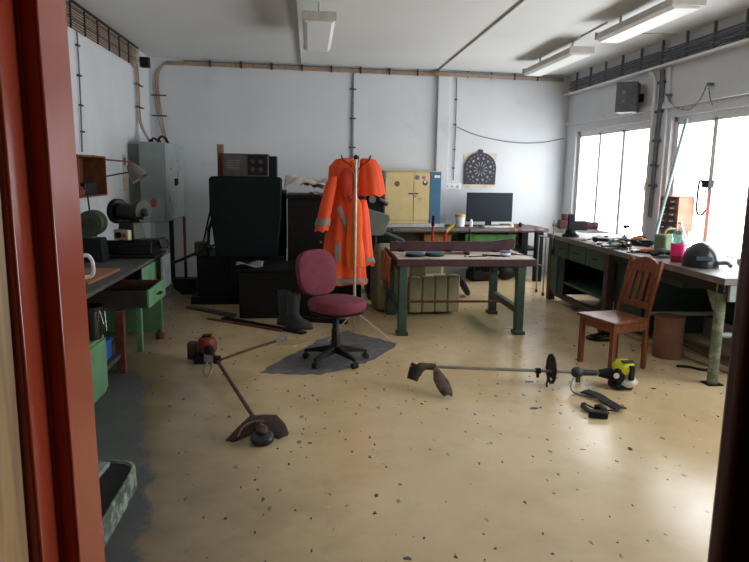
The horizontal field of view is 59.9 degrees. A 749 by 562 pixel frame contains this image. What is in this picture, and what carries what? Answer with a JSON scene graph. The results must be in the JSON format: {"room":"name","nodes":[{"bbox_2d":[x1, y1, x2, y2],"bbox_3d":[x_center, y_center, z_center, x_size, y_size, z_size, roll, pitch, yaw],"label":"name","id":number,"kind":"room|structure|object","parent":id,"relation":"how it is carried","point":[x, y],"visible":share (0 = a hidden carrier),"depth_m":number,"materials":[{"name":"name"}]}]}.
{"room":"workshop","nodes":[
{"label":"workshop","id":0,"kind":"room"},
{"bbox_2d":[67,4,154,239],"bbox_3d":[-3.110,-0.982,5.772,0.250,3.350,10.540,0,9,-6],"label":"wall","id":1,"kind":"structure","parent":0,"point":[110,122],"depth_m":7.74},
{"bbox_2d":[75,30,84,151],"bbox_3d":[-3.063,-1.967,6.761,0.030,1.231,0.093,0,9,-6],"label":"cable","id":2,"kind":"object","parent":1,"relation":"attached to","point":[77,44],"visible":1,"depth_m":6.76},
{"bbox_2d":[76,154,106,197],"bbox_3d":[-2.937,-1.052,6.511,0.240,0.410,0.840,0,9,-6],"label":"wall box","id":3,"kind":"object","parent":1,"relation":"attached to","point":[90,168],"visible":0.57,"depth_m":6.89,"materials":[{"name":"brown wood"}]},
{"bbox_2d":[80,182,96,194],"bbox_3d":[-2.946,-0.939,6.600,0.140,0.120,0.380,0,9,-6],"label":"tool case","id":4,"kind":"object","parent":3,"relation":"in","point":[90,188],"visible":0.57,"depth_m":6.58,"materials":[{"name":"black plastic"}]},
{"bbox_2d":[94,155,146,182],"bbox_3d":[-2.839,-1.220,7.198,0.668,0.320,0.202,-8,13,-44],"label":"wall lamp","id":5,"kind":"object","parent":3,"relation":"attached to","point":[135,172],"visible":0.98,"depth_m":7.29,"materials":[{"name":"metal"}]},
{"bbox_2d":[65,0,132,63],"bbox_3d":[-2.869,-2.354,4.669,0.010,0.225,8.400,0,9,-6],"label":"cable tray","id":6,"kind":"object","parent":1,"relation":"attached to","point":[65,0],"visible":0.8,"depth_m":7.28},
{"bbox_2d":[69,0,138,48],"bbox_3d":[-2.853,-2.496,4.734,0.060,0.013,8.570,0,9,-6],"label":"cable tray lip","id":7,"kind":"object","parent":1,"relation":"attached to","point":[72,1],"visible":0.6,"depth_m":7.37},
{"bbox_2d":[65,0,148,140],"bbox_3d":[-2.794,-1.887,4.944,0.177,1.246,8.670,0,9,-6],"label":"cable","id":8,"kind":"object","parent":1,"relation":"attached to","point":[134,62],"visible":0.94,"depth_m":7.65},
{"bbox_2d":[128,135,184,221],"bbox_3d":[-3.072,-1.473,9.264,0.505,1.174,1.272,0,9,-6],"label":"upper cabinet","id":9,"kind":"object","parent":1,"relation":"attached to","point":[162,186],"visible":0.99,"depth_m":8.70,"materials":[{"name":"metal"}]},
{"bbox_2d":[148,57,596,276],"bbox_3d":[-0.121,-1.747,10.658,7.900,3.350,0.250,-1,10,-10],"label":"wall","id":10,"kind":"structure","parent":0,"point":[300,118],"depth_m":10.37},
{"bbox_2d":[349,71,355,157],"bbox_3d":[-0.349,-2.331,10.368,0.100,1.990,0.030,-1,10,-10],"label":"cable","id":11,"kind":"object","parent":10,"relation":"attached to","point":[352,88],"visible":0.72,"depth_m":10.31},
{"bbox_2d":[151,60,563,143],"bbox_3d":[-0.085,-2.715,10.241,6.590,1.282,0.244,-1,10,-10],"label":"cable","id":12,"kind":"object","parent":10,"relation":"attached to","point":[210,63],"visible":0.91,"depth_m":10.12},
{"bbox_2d":[435,70,450,273],"bbox_3d":[1.098,-1.738,10.717,0.200,3.350,0.070,-1,10,-10],"label":"trim","id":13,"kind":"structure","parent":10,"relation":"attached to","point":[444,82],"depth_m":10.58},
{"bbox_2d":[462,150,496,187],"bbox_3d":[1.759,-1.866,10.834,0.575,0.635,0.031,-1,10,-10],"label":"poster","id":14,"kind":"object","parent":10,"relation":"attached to","point":[479,169],"visible":1,"depth_m":10.83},
{"bbox_2d":[74,0,748,75],"bbox_3d":[0.415,-2.728,5.931,7.600,0.150,10.740,0,9,-6],"label":"ceiling","id":15,"kind":"structure","parent":0,"point":[405,34],"depth_m":7.54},
{"bbox_2d":[295,0,301,63],"bbox_3d":[-0.854,-2.878,7.277,0.028,0.028,5.400,0,9,-6],"label":"conduit","id":16,"kind":"object","parent":15,"relation":"attached to","point":[296,1],"visible":1,"depth_m":7.46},
{"bbox_2d":[302,2,336,51],"bbox_3d":[-0.596,-2.703,6.910,0.326,0.250,1.554,0,9,-6],"label":"ceiling light","id":17,"kind":"object","parent":15,"relation":"hanging from","point":[318,26],"visible":1,"depth_m":6.47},
{"bbox_2d":[304,20,334,51],"bbox_3d":[-0.598,-2.595,6.928,0.301,0.030,1.490,0,9,-6],"label":"diffuser","id":18,"kind":"object","parent":17,"relation":"attached to","point":[318,34],"depth_m":6.75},
{"bbox_2d":[437,0,524,70],"bbox_3d":[1.316,-2.845,7.254,0.025,0.020,6.520,0,9,-5],"label":"conduit","id":19,"kind":"object","parent":15,"relation":"attached to","point":[522,1],"visible":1,"depth_m":7.49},
{"bbox_2d":[522,41,594,75],"bbox_3d":[2.398,-2.958,8.631,0.306,0.220,1.774,0,9,-6],"label":"ceiling light","id":20,"kind":"object","parent":15,"relation":"hanging from","point":[570,55],"visible":1,"depth_m":8.29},
{"bbox_2d":[524,53,590,75],"bbox_3d":[2.397,-2.864,8.647,0.282,0.030,1.710,0,9,-6],"label":"diffuser","id":21,"kind":"object","parent":20,"relation":"attached to","point":[561,60],"depth_m":8.46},
{"bbox_2d":[594,0,706,42],"bbox_3d":[2.611,-2.565,6.288,0.306,0.220,1.544,0,9,-6],"label":"ceiling light","id":22,"kind":"object","parent":15,"relation":"hanging from","point":[666,11],"visible":1,"depth_m":6.07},
{"bbox_2d":[94,274,730,561],"bbox_3d":[0.515,0.970,4.951,7.600,0.120,13.900,0,9,-6],"label":"floor","id":23,"kind":"structure","parent":0,"point":[374,463],"depth_m":4.12,"materials":[{"name":"yellow paint"}]},
{"bbox_2d":[90,335,107,403],"bbox_3d":[-2.383,0.739,4.329,0.830,0.450,1.320,0,9,-6],"label":"base cabinet","id":24,"kind":"object","parent":23,"relation":"on","point":[98,353],"visible":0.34,"depth_m":4.81,"materials":[{"name":"green metal"}]},
{"bbox_2d":[87,303,106,340],"bbox_3d":[-2.121,0.305,4.823,0.229,0.250,0.229,-5,11,-30],"label":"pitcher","id":25,"kind":"object","parent":24,"relation":"on","point":[95,310],"visible":0.62,"depth_m":4.77,"materials":[{"name":"metal"}]},
{"bbox_2d":[98,460,137,547],"bbox_3d":[-1.656,1.143,2.931,0.860,0.134,1.300,0,9,-6],"label":"tray","id":26,"kind":"object","parent":23,"relation":"on","point":[117,478],"visible":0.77,"depth_m":3.31,"materials":[{"name":"green paint"}]},
{"bbox_2d":[84,255,162,372],"bbox_3d":[-2.488,0.401,5.179,0.830,0.835,3.520,0,9,-6],"label":"workbench","id":27,"kind":"object","parent":23,"relation":"on","point":[127,266],"visible":0.21,"depth_m":5.45,"materials":[{"name":"grey wood"}]},
{"bbox_2d":[83,253,95,278],"bbox_3d":[-2.105,-0.059,4.574,0.231,0.280,0.160,4,10,20],"label":"jug","id":28,"kind":"object","parent":27,"relation":"on","point":[88,256],"visible":0.2,"depth_m":4.58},
{"bbox_2d":[81,195,110,261],"bbox_3d":[-2.661,-0.497,6.124,0.248,0.620,0.234,0,9,-6],"label":"machine","id":29,"kind":"object","parent":27,"relation":"on","point":[94,223],"visible":0.8,"depth_m":6.07,"materials":[{"name":"green metal"}]},
{"bbox_2d":[84,268,119,284],"bbox_3d":[-2.399,-0.041,5.226,0.460,0.022,0.740,0,9,-4],"label":"plywood board","id":30,"kind":"object","parent":27,"relation":"on","point":[100,273],"visible":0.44,"depth_m":5.34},
{"bbox_2d":[107,354,120,370],"bbox_3d":[-2.465,0.660,5.210,0.720,0.035,0.410,0,9,-6],"label":"shelf","id":31,"kind":"object","parent":27,"relation":"attached to","point":[114,358],"depth_m":5.28,"materials":[{"name":"grey wood"}]},
{"bbox_2d":[84,255,162,298],"bbox_3d":[-2.481,0.006,5.114,0.830,0.035,3.520,0,9,-6],"label":"countertop","id":32,"kind":"structure","parent":27,"relation":"on","point":[127,266],"depth_m":5.78,"materials":[{"name":"grey wood"}]},
{"bbox_2d":[107,237,168,257],"bbox_3d":[-2.447,-0.347,6.591,0.630,0.178,0.470,0,9,-6],"label":"machine base","id":33,"kind":"object","parent":27,"relation":"on","point":[147,247],"visible":0.87,"depth_m":6.42,"materials":[{"name":"metal"}]},
{"bbox_2d":[106,199,151,239],"bbox_3d":[-2.419,-0.613,6.452,0.445,0.395,0.295,5,10,22],"label":"grinder","id":34,"kind":"object","parent":33,"relation":"on","point":[130,217],"visible":1,"depth_m":6.41,"materials":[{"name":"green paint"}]},
{"bbox_2d":[87,258,165,351],"bbox_3d":[-2.446,0.261,6.138,1.063,0.797,1.480,0,9,-6],"label":"base cabinet","id":35,"kind":"object","parent":23,"relation":"on","point":[140,293],"visible":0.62,"depth_m":6.07,"materials":[{"name":"green metal"}]},
{"bbox_2d":[160,253,170,287],"bbox_3d":[-2.166,-0.105,6.746,0.024,0.330,0.360,0,9,-6],"label":"steel plate","id":36,"kind":"object","parent":35,"relation":"on","point":[165,265],"visible":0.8,"depth_m":6.72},
{"bbox_2d":[169,219,175,281],"bbox_3d":[-3.097,-0.484,9.952,0.065,0.998,0.065,4,10,17],"label":"pipe","id":37,"kind":"object","parent":23,"relation":"on","point":[171,223],"visible":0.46,"depth_m":9.92,"materials":[{"name":"metal"}]},
{"bbox_2d":[173,261,196,294],"bbox_3d":[-2.616,-0.050,9.054,0.339,0.450,0.200,0,9,-6],"label":"stand","id":38,"kind":"object","parent":23,"relation":"on","point":[185,285],"visible":0.81,"depth_m":8.98,"materials":[{"name":"metal"}]},
{"bbox_2d":[186,305,236,316],"bbox_3d":[-1.988,0.365,7.897,0.801,0.030,0.100,8,12,35],"label":"plank","id":39,"kind":"object","parent":23,"relation":"on","point":[192,307],"visible":0.91,"depth_m":7.86,"materials":[{"name":"grey wood"}]},
{"bbox_2d":[171,176,286,304],"bbox_3d":[-1.904,-0.583,8.730,1.427,1.630,1.120,0,9,-6],"label":"machine","id":40,"kind":"object","parent":23,"relation":"on","point":[248,215],"visible":0.74,"depth_m":8.21,"materials":[{"name":"black metal"}]},
{"bbox_2d":[217,144,223,175],"bbox_3d":[-1.972,-1.547,8.327,0.080,0.400,0.024,-4,10,-25],"label":"wooden board","id":41,"kind":"object","parent":40,"relation":"on","point":[220,147],"visible":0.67,"depth_m":8.31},
{"bbox_2d":[209,176,281,256],"bbox_3d":[-1.636,-0.828,8.338,0.890,1.010,0.340,0,9,-6],"label":"hood","id":42,"kind":"object","parent":40,"relation":"attached to","point":[245,213],"depth_m":8.17,"materials":[{"name":"metal"}]},
{"bbox_2d":[223,153,277,176],"bbox_3d":[-1.583,-1.479,8.305,0.670,0.285,0.282,0,9,-6],"label":"control box","id":43,"kind":"object","parent":40,"relation":"on","point":[234,164],"visible":0.98,"depth_m":8.18,"materials":[{"name":"metal"}]},
{"bbox_2d":[187,334,288,446],"bbox_3d":[-0.926,0.716,5.071,0.803,0.297,2.131,-3,10,-23],"label":"brushcutter","id":44,"kind":"object","parent":23,"relation":"on","point":[262,429],"visible":1,"depth_m":4.29,"materials":[{"name":"metal"}]},
{"bbox_2d":[206,317,282,331],"bbox_3d":[-1.463,0.484,7.261,1.076,0.020,0.040,6,11,29],"label":"bar","id":45,"kind":"object","parent":23,"relation":"on","point":[208,318],"visible":1,"depth_m":7.23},
{"bbox_2d":[221,317,306,334],"bbox_3d":[-1.248,0.491,7.223,1.196,0.025,0.080,7,11,32],"label":"plank","id":46,"kind":"object","parent":23,"relation":"on","point":[285,329],"visible":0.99,"depth_m":7.16,"materials":[{"name":"brown wood"}]},
{"bbox_2d":[277,290,290,325],"bbox_3d":[-0.956,0.305,7.270,0.310,0.385,0.136,4,10,19],"label":"rubber boot","id":47,"kind":"object","parent":23,"relation":"on","point":[282,319],"visible":0.59,"depth_m":7.24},
{"bbox_2d":[237,261,336,318],"bbox_3d":[-1.037,0.093,7.928,1.180,0.585,0.765,0,9,-6],"label":"chest","id":48,"kind":"object","parent":23,"relation":"on","point":[258,287],"visible":0.5,"depth_m":7.56,"materials":[{"name":"black plastic"}]},
{"bbox_2d":[276,339,307,344],"bbox_3d":[-0.834,0.618,6.558,0.330,0.006,0.190,-2,10,-17],"label":"scrap","id":49,"kind":"object","parent":23,"relation":"on","point":[300,341],"visible":0.94,"depth_m":6.54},
{"bbox_2d":[285,293,312,329],"bbox_3d":[-0.827,0.333,7.115,0.310,0.385,0.136,2,9,6],"label":"rubber boot","id":50,"kind":"object","parent":23,"relation":"on","point":[295,321],"visible":0.93,"depth_m":7.09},
{"bbox_2d":[285,192,363,296],"bbox_3d":[-0.695,-0.490,8.957,1.015,1.410,0.980,0,9,-6],"label":"sideboard","id":51,"kind":"object","parent":23,"relation":"on","point":[302,207],"visible":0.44,"depth_m":8.44,"materials":[{"name":"brown wood"}]},
{"bbox_2d":[284,174,327,188],"bbox_3d":[-0.694,-1.330,8.724,1.008,0.187,0.725,0,9,-6],"label":"plastic sheet","id":52,"kind":"object","parent":51,"relation":"on","point":[289,179],"visible":0.52,"depth_m":8.51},
{"bbox_2d":[301,316,347,323],"bbox_3d":[-0.654,0.447,7.468,0.699,0.050,0.070,3,10,11],"label":"bar","id":53,"kind":"object","parent":23,"relation":"on","point":[310,319],"visible":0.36,"depth_m":7.43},
{"bbox_2d":[260,331,395,374],"bbox_3d":[-0.358,0.687,6.192,0.812,0.004,1.682,5,10,24],"label":"floor mat","id":54,"kind":"object","parent":23,"relation":"on","point":[294,363],"visible":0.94,"depth_m":6.02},
{"bbox_2d":[294,249,368,368],"bbox_3d":[-0.381,0.230,5.870,0.683,1.002,0.618,0,9,-6],"label":"office chair","id":55,"kind":"object","parent":54,"relation":"on","point":[315,274],"visible":1,"depth_m":5.84,"materials":[{"name":"red fabric"}]},
{"bbox_2d":[327,155,390,340],"bbox_3d":[-0.159,-0.341,6.697,0.662,1.877,0.434,0,9,-6],"label":"coat stand","id":56,"kind":"object","parent":54,"relation":"on","point":[355,157],"visible":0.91,"depth_m":6.52,"materials":[{"name":"metal"}]},
{"bbox_2d":[315,158,367,285],"bbox_3d":[-0.329,-0.595,6.622,0.560,1.297,0.325,0,9,-6],"label":"jacket","id":57,"kind":"object","parent":56,"relation":"hanging from","point":[332,219],"visible":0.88,"depth_m":6.55,"materials":[{"name":"orange fabric"}]},
{"bbox_2d":[340,168,353,201],"bbox_3d":[-0.266,-0.953,6.478,0.156,0.332,0.101,0,9,-6],"label":"hood","id":58,"kind":"object","parent":57,"relation":"attached to","point":[346,174],"depth_m":6.45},
{"bbox_2d":[345,198,362,268],"bbox_3d":[-0.202,-0.480,6.567,0.186,0.712,0.052,0,9,-6],"label":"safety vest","id":59,"kind":"object","parent":56,"relation":"hanging from","point":[349,244],"visible":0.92,"depth_m":6.56,"materials":[{"name":"orange fabric"}]},
{"bbox_2d":[360,200,375,266],"bbox_3d":[-0.116,-0.504,6.874,0.214,0.702,0.188,-8,13,-42],"label":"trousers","id":60,"kind":"object","parent":56,"relation":"hanging from","point":[366,229],"visible":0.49,"depth_m":6.83,"materials":[{"name":"orange fabric"}]},
{"bbox_2d":[358,158,385,196],"bbox_3d":[-0.024,-1.052,6.612,0.284,0.382,0.178,0,9,-6],"label":"coat","id":61,"kind":"object","parent":56,"relation":"hanging from","point":[370,180],"visible":0.96,"depth_m":6.55,"materials":[{"name":"fabric"}]},
{"bbox_2d":[364,179,390,292],"bbox_3d":[0.041,-0.645,9.315,0.360,1.620,0.509,0,9,-6],"label":"press","id":62,"kind":"object","parent":23,"relation":"on","point":[375,203],"visible":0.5,"depth_m":9.07,"materials":[{"name":"metal"}]},
{"bbox_2d":[366,209,404,299],"bbox_3d":[0.171,-0.374,8.904,0.578,1.226,0.300,0,10,-8],"label":"seat","id":63,"kind":"object","parent":23,"relation":"on","point":[379,221],"visible":0.66,"depth_m":8.80,"materials":[{"name":"grey plastic"}]},
{"bbox_2d":[370,243,459,312],"bbox_3d":[0.492,-0.080,8.249,1.000,0.830,0.840,-1,10,-11],"label":"armchair","id":64,"kind":"object","parent":23,"relation":"on","point":[424,283],"visible":0.71,"depth_m":7.94,"materials":[{"name":"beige fabric"}]},
{"bbox_2d":[409,267,425,275],"bbox_3d":[0.534,-0.117,8.076,0.200,0.199,0.140,-1,10,-11],"label":"cushion","id":65,"kind":"object","parent":64,"relation":"on","point":[413,271],"depth_m":8.01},
{"bbox_2d":[431,215,469,295],"bbox_3d":[0.986,-0.352,9.065,0.739,1.130,0.320,0,9,-6],"label":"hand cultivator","id":66,"kind":"object","parent":23,"relation":"on","point":[463,285],"visible":0.35,"depth_m":8.92,"materials":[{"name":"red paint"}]},
{"bbox_2d":[385,247,536,335],"bbox_3d":[0.924,0.081,7.461,1.510,0.823,1.180,0,9,-6],"label":"workbench","id":67,"kind":"object","parent":23,"relation":"on","point":[518,263],"visible":0.91,"depth_m":6.97,"materials":[{"name":"green metal"}]},
{"bbox_2d":[381,249,390,288],"bbox_3d":[0.133,-0.135,7.295,0.032,0.350,0.781,0,9,-6],"label":"cloth","id":68,"kind":"object","parent":67,"relation":"hanging from","point":[385,259],"visible":1,"depth_m":7.40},
{"bbox_2d":[390,229,515,251],"bbox_3d":[0.909,-0.473,7.489,1.468,0.260,0.160,0,9,-6],"label":"bar","id":69,"kind":"object","parent":67,"relation":"on","point":[507,244],"visible":0.95,"depth_m":7.48,"materials":[{"name":"red paint"}]},
{"bbox_2d":[385,247,536,266],"bbox_3d":[0.929,-0.280,7.401,1.510,0.075,1.120,0,9,-6],"label":"countertop","id":70,"kind":"structure","parent":67,"relation":"on","point":[398,262],"depth_m":6.86,"materials":[{"name":"red paint"}]},
{"bbox_2d":[387,224,548,281],"bbox_3d":[1.406,-0.467,10.573,2.680,0.901,0.816,-1,10,-10],"label":"workbench","id":71,"kind":"object","parent":23,"relation":"on","point":[523,247],"depth_m":10.33,"materials":[{"name":"metal"}]},
{"bbox_2d":[387,223,443,226],"bbox_3d":[0.571,-0.918,10.492,1.000,0.049,0.530,-1,10,-10],"label":"board","id":72,"kind":"object","parent":71,"relation":"on","point":[389,224],"visible":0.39,"depth_m":10.25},
{"bbox_2d":[381,170,441,223],"bbox_3d":[0.560,-1.353,10.434,0.920,0.825,0.485,-1,10,-10],"label":"locker","id":73,"kind":"object","parent":72,"relation":"on","point":[412,196],"visible":0.87,"depth_m":10.21,"materials":[{"name":"beige metal"}]},
{"bbox_2d":[419,233,452,240],"bbox_3d":[0.981,-0.663,10.439,0.440,0.256,0.402,-1,10,-10],"label":"cardboard box","id":74,"kind":"object","parent":71,"relation":"on","point":[422,236],"visible":0.31,"depth_m":10.31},
{"bbox_2d":[455,214,465,226],"bbox_3d":[1.379,-0.976,10.459,0.168,0.200,0.168,-1,10,-10],"label":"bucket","id":75,"kind":"object","parent":71,"relation":"on","point":[460,218],"visible":1,"depth_m":10.40,"materials":[{"name":"white paint"}]},
{"bbox_2d":[387,225,548,232],"bbox_3d":[1.407,-0.852,10.542,2.680,0.070,0.750,-1,10,-10],"label":"countertop","id":76,"kind":"structure","parent":71,"relation":"on","point":[546,230],"depth_m":10.23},
{"bbox_2d":[458,233,515,247],"bbox_3d":[1.830,-0.666,10.630,0.860,0.225,0.410,-1,10,-10],"label":"crate","id":77,"kind":"object","parent":71,"relation":"on","point":[461,236],"visible":0.33,"depth_m":10.46,"materials":[{"name":"plastic"}]},
{"bbox_2d":[466,192,512,226],"bbox_3d":[1.861,-1.156,10.532,0.770,0.545,0.190,-1,10,-10],"label":"monitor","id":78,"kind":"object","parent":71,"relation":"on","point":[487,208],"visible":0.85,"depth_m":10.50,"materials":[{"name":"black plastic"}]},
{"bbox_2d":[511,245,534,250],"bbox_3d":[1.411,-0.538,10.601,2.540,0.030,0.600,-1,10,-10],"label":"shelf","id":79,"kind":"object","parent":71,"relation":"attached to","point":[517,247],"depth_m":10.54,"materials":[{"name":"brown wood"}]},
{"bbox_2d":[466,267,498,280],"bbox_3d":[1.758,-0.144,10.586,0.428,0.270,0.442,-1,10,-10],"label":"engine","id":80,"kind":"object","parent":23,"relation":"on","point":[472,273],"visible":0.58,"depth_m":10.49,"materials":[{"name":"metal"}]},
{"bbox_2d":[498,267,513,279],"bbox_3d":[2.161,-0.198,10.692,0.380,0.353,0.260,-1,10,-10],"label":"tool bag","id":81,"kind":"object","parent":23,"relation":"on","point":[505,273],"visible":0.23,"depth_m":10.59,"materials":[{"name":"black fabric"}]},
{"bbox_2d":[407,354,637,396],"bbox_3d":[1.205,0.738,5.192,1.880,0.279,0.382,0,9,-6],"label":"brushcutter","id":82,"kind":"object","parent":23,"relation":"on","point":[620,374],"visible":1,"depth_m":5.24,"materials":[{"name":"grey metal"}]},
{"bbox_2d":[535,235,548,295],"bbox_3d":[2.525,-0.229,9.402,0.264,0.849,0.332,0,9,-6],"label":"stand","id":83,"kind":"object","parent":23,"relation":"on","point":[536,290],"visible":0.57,"depth_m":9.32,"materials":[{"name":"grey paint"}]},
{"bbox_2d":[585,331,609,340],"bbox_3d":[2.411,0.581,6.908,0.332,0.072,0.272,0,9,-6],"label":"coil","id":84,"kind":"object","parent":23,"relation":"on","point":[603,333],"visible":0.72,"depth_m":6.83,"materials":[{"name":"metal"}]},
{"bbox_2d":[570,377,626,418],"bbox_3d":[1.663,0.880,4.935,0.322,0.096,0.678,0,9,-6],"label":"strap","id":85,"kind":"object","parent":23,"relation":"on","point":[598,411],"visible":1,"depth_m":4.80,"materials":[{"name":"black fabric"}]},
{"bbox_2d":[577,256,664,368],"bbox_3d":[2.221,0.280,5.879,0.570,0.990,0.488,-3,10,-22],"label":"wooden chair","id":86,"kind":"object","parent":23,"relation":"on","point":[615,322],"visible":0.98,"depth_m":5.83,"materials":[{"name":"brown wood"}]},
{"bbox_2d":[546,233,738,385],"bbox_3d":[3.053,0.109,7.213,0.942,0.915,3.930,0,9,-6],"label":"workbench","id":87,"kind":"object","parent":23,"relation":"on","point":[575,267],"visible":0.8,"depth_m":6.76,"materials":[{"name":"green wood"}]},
{"bbox_2d":[552,213,598,248],"bbox_3d":[2.622,-0.644,8.518,0.580,0.470,0.220,2,9,4],"label":"bench vise","id":88,"kind":"object","parent":87,"relation":"on","point":[567,221],"visible":1,"depth_m":8.44,"materials":[{"name":"metal"}]},
{"bbox_2d":[564,277,615,300],"bbox_3d":[2.914,0.085,8.214,0.760,0.030,1.550,0,9,-6],"label":"shelf","id":89,"kind":"object","parent":87,"relation":"attached to","point":[593,286],"depth_m":8.35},
{"bbox_2d":[610,237,653,246],"bbox_3d":[2.886,-0.440,7.286,0.354,0.091,0.581,0,9,-6],"label":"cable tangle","id":90,"kind":"object","parent":87,"relation":"on","point":[634,242],"visible":0.98,"depth_m":7.19,"materials":[{"name":"black plastic"}]},
{"bbox_2d":[547,233,738,284],"bbox_3d":[3.060,-0.315,7.143,0.940,0.055,3.930,0,9,-6],"label":"countertop","id":91,"kind":"structure","parent":87,"relation":"on","point":[723,275],"depth_m":6.31,"materials":[{"name":"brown wood"}]},
{"bbox_2d":[647,248,669,256],"bbox_3d":[2.923,-0.286,6.499,0.331,0.079,0.209,-3,10,-23],"label":"glove","id":92,"kind":"object","parent":87,"relation":"on","point":[656,252],"visible":0.66,"depth_m":6.46,"materials":[{"name":"fabric"}]},
{"bbox_2d":[650,119,687,247],"bbox_3d":[3.303,-1.099,7.275,0.036,1.452,0.803,9,13,41],"label":"leaning pole","id":93,"kind":"object","parent":87,"relation":"on","point":[686,120],"visible":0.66,"depth_m":7.27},
{"bbox_2d":[653,228,686,249],"bbox_3d":[3.103,-0.424,6.817,0.280,0.268,0.180,-1,10,-14],"label":"canister","id":94,"kind":"object","parent":87,"relation":"on","point":[664,240],"visible":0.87,"depth_m":6.74,"materials":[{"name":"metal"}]},
{"bbox_2d":[659,196,694,247],"bbox_3d":[3.390,-0.665,7.342,0.265,0.580,0.260,-3,10,-23],"label":"drawer organiser","id":95,"kind":"object","parent":87,"relation":"on","point":[677,209],"visible":0.8,"depth_m":7.23,"materials":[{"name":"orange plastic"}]},
{"bbox_2d":[670,222,685,262],"bbox_3d":[2.861,-0.367,6.111,0.132,0.378,0.132,0,9,-6],"label":"drink bottle","id":96,"kind":"object","parent":87,"relation":"on","point":[677,250],"visible":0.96,"depth_m":6.08,"materials":[{"name":"pink plastic"}]},
{"bbox_2d":[681,242,732,268],"bbox_3d":[2.969,-0.240,5.840,0.373,0.220,0.339,2,10,9],"label":"helmet","id":97,"kind":"object","parent":87,"relation":"on","point":[703,255],"visible":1,"depth_m":5.74,"materials":[{"name":"black plastic"}]},
{"bbox_2d":[651,313,685,359],"bbox_3d":[2.819,0.529,6.237,0.270,0.400,0.270,0,9,-6],"label":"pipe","id":98,"kind":"object","parent":23,"relation":"on","point":[669,328],"visible":1,"depth_m":6.13,"materials":[{"name":"ceramic"}]},
{"bbox_2d":[623,332,727,372],"bbox_3d":[2.977,0.699,6.271,0.056,0.056,1.730,-2,10,-16],"label":"pole","id":99,"kind":"object","parent":23,"relation":"on","point":[688,355],"visible":0.52,"depth_m":6.14,"materials":[{"name":"wood"}]},
{"bbox_2d":[683,339,728,365],"bbox_3d":[3.255,0.713,6.301,0.120,0.030,1.800,0,9,-6],"label":"board","id":100,"kind":"object","parent":23,"relation":"on","point":[724,361],"visible":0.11,"depth_m":6.35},
{"bbox_2d":[560,11,748,344],"bbox_3d":[3.861,-1.004,6.562,0.320,3.350,10.740,0,9,-6],"label":"wall","id":101,"kind":"structure","parent":0,"point":[728,69],"depth_m":7.93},
{"bbox_2d":[574,121,649,237],"bbox_3d":[3.435,-1.432,9.586,0.190,1.650,2.460,0,9,-6],"label":"window","id":102,"kind":"structure","parent":101,"relation":"in","point":[625,129],"depth_m":9.84,"materials":[{"name":"white paint"}]},
{"bbox_2d":[615,81,643,113],"bbox_3d":[3.353,-2.394,8.502,0.329,0.380,0.302,6,11,29],"label":"speaker box","id":103,"kind":"object","parent":101,"relation":"attached to","point":[628,96],"visible":1,"depth_m":8.40,"materials":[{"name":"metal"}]},
{"bbox_2d":[641,71,656,231],"bbox_3d":[3.469,-1.635,8.278,0.044,2.020,0.185,0,9,-6],"label":"conduit pipe","id":104,"kind":"object","parent":101,"relation":"attached to","point":[652,74],"visible":1,"depth_m":8.20,"materials":[{"name":"white paint"}]},
{"bbox_2d":[564,87,748,125],"bbox_3d":[3.713,-1.839,6.173,0.050,0.060,10.000,0,9,-6],"label":"trim","id":105,"kind":"structure","parent":101,"relation":"attached to","point":[742,91],"depth_m":7.59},
{"bbox_2d":[564,38,748,95],"bbox_3d":[3.700,-2.299,6.043,0.100,0.030,9.900,0,9,-6],"label":"trim","id":106,"kind":"structure","parent":101,"relation":"attached to","point":[744,41],"depth_m":7.71,"materials":[{"name":"white paint"}]},
{"bbox_2d":[648,69,665,217],"bbox_3d":[3.504,-1.694,8.081,0.030,1.802,0.162,0,9,-6],"label":"cable","id":107,"kind":"object","parent":101,"relation":"attached to","point":[662,81],"visible":1,"depth_m":8.05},
{"bbox_2d":[644,66,672,240],"bbox_3d":[3.531,-1.506,8.116,0.030,2.220,0.300,0,9,-6],"label":"trim","id":108,"kind":"structure","parent":101,"relation":"attached to","point":[650,225],"depth_m":8.06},
{"bbox_2d":[569,8,748,91],"bbox_3d":[3.707,-2.463,5.991,0.057,0.285,9.650,0,9,-6],"label":"cable tray","id":109,"kind":"object","parent":101,"relation":"attached to","point":[714,43],"visible":0.9,"depth_m":7.75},
{"bbox_2d":[669,106,748,258],"bbox_3d":[3.714,-0.961,6.779,0.190,1.650,2.460,0,9,-6],"label":"window","id":110,"kind":"structure","parent":101,"relation":"in","point":[717,117],"depth_m":7.15,"materials":[{"name":"white paint"}]},
{"bbox_2d":[695,180,713,215],"bbox_3d":[3.630,-0.914,7.152,0.104,0.397,0.162,0,9,-6],"label":"hook","id":111,"kind":"object","parent":110,"relation":"hanging from","point":[705,183],"visible":1,"depth_m":7.15,"materials":[{"name":"metal"}]},
{"bbox_3d":[0.903,-0.131,1.025,7.300,3.350,0.120,0,9,-6],"label":"wall","id":112,"kind":"structure","parent":0,"visible":0},
{"bbox_2d":[0,197,28,561],"bbox_3d":[-0.428,0.591,0.460,0.081,2.050,0.912,0,9,-6],"label":"door","id":113,"kind":"structure","parent":112,"relation":"in","point":[13,531],"depth_m":0.82,"materials":[{"name":"brown wood"}]},
{"bbox_2d":[0,0,104,561],"bbox_3d":[0.321,0.461,1.071,1.701,2.150,0.172,0,9,-6],"label":"trim","id":114,"kind":"structure","parent":112,"relation":"attached to","point":[40,202],"depth_m":0.89,"materials":[{"name":"red paint"}]},
{"bbox_2d":[707,181,748,561],"bbox_3d":[0.799,0.510,1.061,0.542,2.050,0.037,0,9,-6],"label":"door","id":115,"kind":"structure","parent":112,"relation":"in","point":[729,533],"depth_m":0.98,"materials":[{"name":"red paint"}]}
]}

